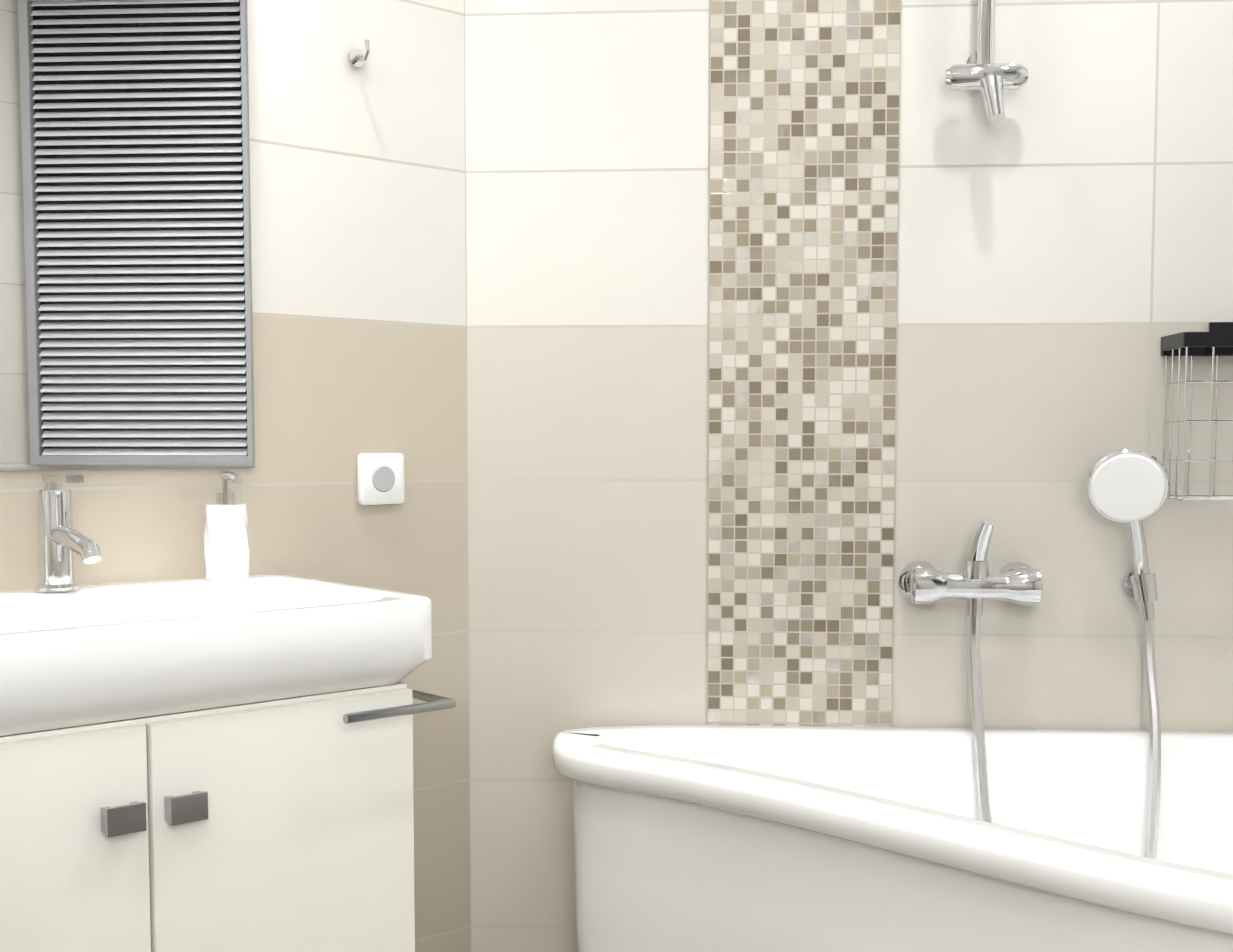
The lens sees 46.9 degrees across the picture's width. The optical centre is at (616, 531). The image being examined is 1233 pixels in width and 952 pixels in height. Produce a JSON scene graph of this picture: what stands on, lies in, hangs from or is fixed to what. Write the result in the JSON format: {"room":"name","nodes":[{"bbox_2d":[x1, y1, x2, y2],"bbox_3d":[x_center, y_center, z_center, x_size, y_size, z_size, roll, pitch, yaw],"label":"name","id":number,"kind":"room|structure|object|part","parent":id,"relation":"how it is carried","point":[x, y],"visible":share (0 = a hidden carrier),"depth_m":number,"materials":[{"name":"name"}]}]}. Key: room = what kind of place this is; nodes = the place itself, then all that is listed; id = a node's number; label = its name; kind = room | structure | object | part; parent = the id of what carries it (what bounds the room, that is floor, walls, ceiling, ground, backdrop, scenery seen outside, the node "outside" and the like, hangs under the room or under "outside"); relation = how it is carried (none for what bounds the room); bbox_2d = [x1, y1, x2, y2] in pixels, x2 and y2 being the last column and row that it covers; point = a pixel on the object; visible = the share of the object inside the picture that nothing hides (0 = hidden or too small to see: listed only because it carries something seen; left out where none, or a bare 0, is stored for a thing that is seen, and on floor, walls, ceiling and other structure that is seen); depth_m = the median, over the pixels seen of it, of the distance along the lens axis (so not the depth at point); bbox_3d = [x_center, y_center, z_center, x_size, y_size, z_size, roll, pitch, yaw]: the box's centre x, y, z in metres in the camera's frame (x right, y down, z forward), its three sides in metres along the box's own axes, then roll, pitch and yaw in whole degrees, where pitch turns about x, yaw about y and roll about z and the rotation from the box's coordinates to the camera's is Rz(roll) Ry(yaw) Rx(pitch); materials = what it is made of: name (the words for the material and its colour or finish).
{"room":"bathroom","nodes":[
{"label":"bathroom","id":0,"kind":"room"},
{"bbox_2d":[0,0,470,951],"bbox_3d":[-0.915,-0.351,1.804,1.897,2.600,0.100,-3,5,-41],"label":"wall","id":1,"kind":"structure","parent":0,"point":[358,260],"depth_m":2.19,"materials":[{"name":"tile"}]},
{"bbox_2d":[0,0,254,470],"bbox_3d":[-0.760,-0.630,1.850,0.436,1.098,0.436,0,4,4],"label":"mirror","id":2,"kind":"object","parent":1,"relation":"attached to","point":[126,334],"visible":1,"depth_m":1.94,"materials":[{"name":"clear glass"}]},
{"bbox_2d":[0,471,456,951],"bbox_3d":[-0.638,0.291,1.694,0.760,0.712,0.489,-3,5,-41],"label":"bathroom vanity","id":3,"kind":"object","parent":1,"relation":"attached to","point":[218,757],"visible":0.98,"depth_m":1.61,"materials":[{"name":"white ceramic"}]},
{"bbox_2d":[34,474,101,592],"bbox_3d":[-0.695,0.003,1.809,0.123,0.150,0.123,0,4,4],"label":"tap","id":4,"kind":"object","parent":3,"relation":"on","point":[58,540],"depth_m":1.83,"materials":[{"name":"silver metal"}]},
{"bbox_2d":[0,573,432,761],"bbox_3d":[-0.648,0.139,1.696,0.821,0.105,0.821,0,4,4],"label":"basin","id":5,"kind":"object","parent":3,"relation":"in","point":[79,663],"depth_m":1.62,"materials":[{"name":"white ceramic"}]},
{"bbox_2d":[203,471,249,580],"bbox_3d":[-0.547,-0.010,1.996,0.063,0.151,0.064,0,4,4],"label":"dispenser","id":6,"kind":"object","parent":3,"relation":"on","point":[226,546],"depth_m":1.98,"materials":[{"name":"white ceramic"}]},
{"bbox_2d":[348,40,370,67],"bbox_3d":[-0.388,-0.723,2.156,0.039,0.034,0.039,0,4,4],"label":"hanger","id":7,"kind":"object","parent":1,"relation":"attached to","point":[357,58],"visible":1,"depth_m":2.16,"materials":[{"name":"silver metal"}]},
{"bbox_2d":[357,453,404,504],"bbox_3d":[-0.367,-0.083,2.226,0.080,0.080,0.013,-3,5,-41],"label":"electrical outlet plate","id":8,"kind":"object","parent":1,"relation":"attached to","point":[380,478],"visible":1,"depth_m":2.22,"materials":[{"name":"white plastic"}]},
{"bbox_2d":[465,0,1232,951],"bbox_3d":[0.572,-0.385,2.321,1.830,2.600,0.104,0,4,4],"label":"wall","id":9,"kind":"structure","parent":0,"point":[1065,250],"depth_m":2.29,"materials":[{"name":"tile"}]},
{"bbox_2d":[898,517,1042,615],"bbox_3d":[0.565,0.052,2.245,0.224,0.156,0.108,0,4,4],"label":"shower mixer","id":10,"kind":"object","parent":9,"relation":"attached to","point":[975,583],"visible":1,"depth_m":2.22,"materials":[{"name":"silver metal"}]},
{"bbox_2d":[944,0,1027,121],"bbox_3d":[0.570,-1.003,2.181,0.124,0.748,0.097,0,4,4],"label":"shower rail","id":11,"kind":"object","parent":9,"relation":"attached to","point":[985,74],"visible":1,"depth_m":2.18,"materials":[{"name":"silver metal"}]},
{"bbox_2d":[1122,520,1157,619],"bbox_3d":[0.820,0.047,2.239,0.064,0.182,0.086,0,4,4],"label":"holder","id":12,"kind":"object","parent":9,"relation":"attached to","point":[1139,584],"visible":0.96,"depth_m":2.22,"materials":[{"name":"silver metal"}]},
{"bbox_2d":[1086,449,1169,523],"bbox_3d":[0.786,-0.069,2.189,0.120,0.116,0.053,0,4,4],"label":"shower head","id":13,"kind":"object","parent":12,"relation":"in","point":[1098,464],"visible":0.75,"depth_m":2.18},
{"bbox_2d":[1090,454,1165,520],"bbox_3d":[0.784,-0.068,2.182,0.108,0.105,0.040,0,4,4],"label":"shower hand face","id":14,"kind":"object","parent":13,"relation":"in","point":[1127,487],"visible":1,"depth_m":2.18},
{"bbox_2d":[1161,322,1232,500],"bbox_3d":[1.021,-0.188,2.195,0.327,0.276,0.113,0,4,4],"label":"basket","id":15,"kind":"object","parent":9,"relation":"attached to","point":[1216,340],"visible":0.96,"depth_m":2.19,"materials":[{"name":"grey metal"}]},
{"bbox_3d":[1.021,-0.300,2.188,0.327,0.052,0.113,0,4,4],"label":"frame","id":16,"kind":"part","parent":15,"relation":"part of","materials":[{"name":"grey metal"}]},
{"bbox_3d":[-0.113,1.061,0.899,3.400,0.100,3.500,0,4,4],"label":"floor","id":17,"kind":"structure","parent":0,"visible":0},
{"bbox_2d":[552,725,1232,951],"bbox_3d":[0.609,0.648,1.834,1.471,0.598,0.993,0,4,4],"label":"bathtub","id":18,"kind":"object","parent":17,"relation":"on","point":[720,838],"visible":1,"depth_m":2.03,"materials":[{"name":"white ceramic"}]},
{"bbox_2d":[969,615,1160,858],"bbox_3d":[0.693,0.371,2.167,0.286,0.472,0.184,0,4,4],"label":"shower hose","id":19,"kind":"object","parent":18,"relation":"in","point":[1155,740],"visible":0.69,"depth_m":2.19,"materials":[{"name":"silver metal"}]}
]}

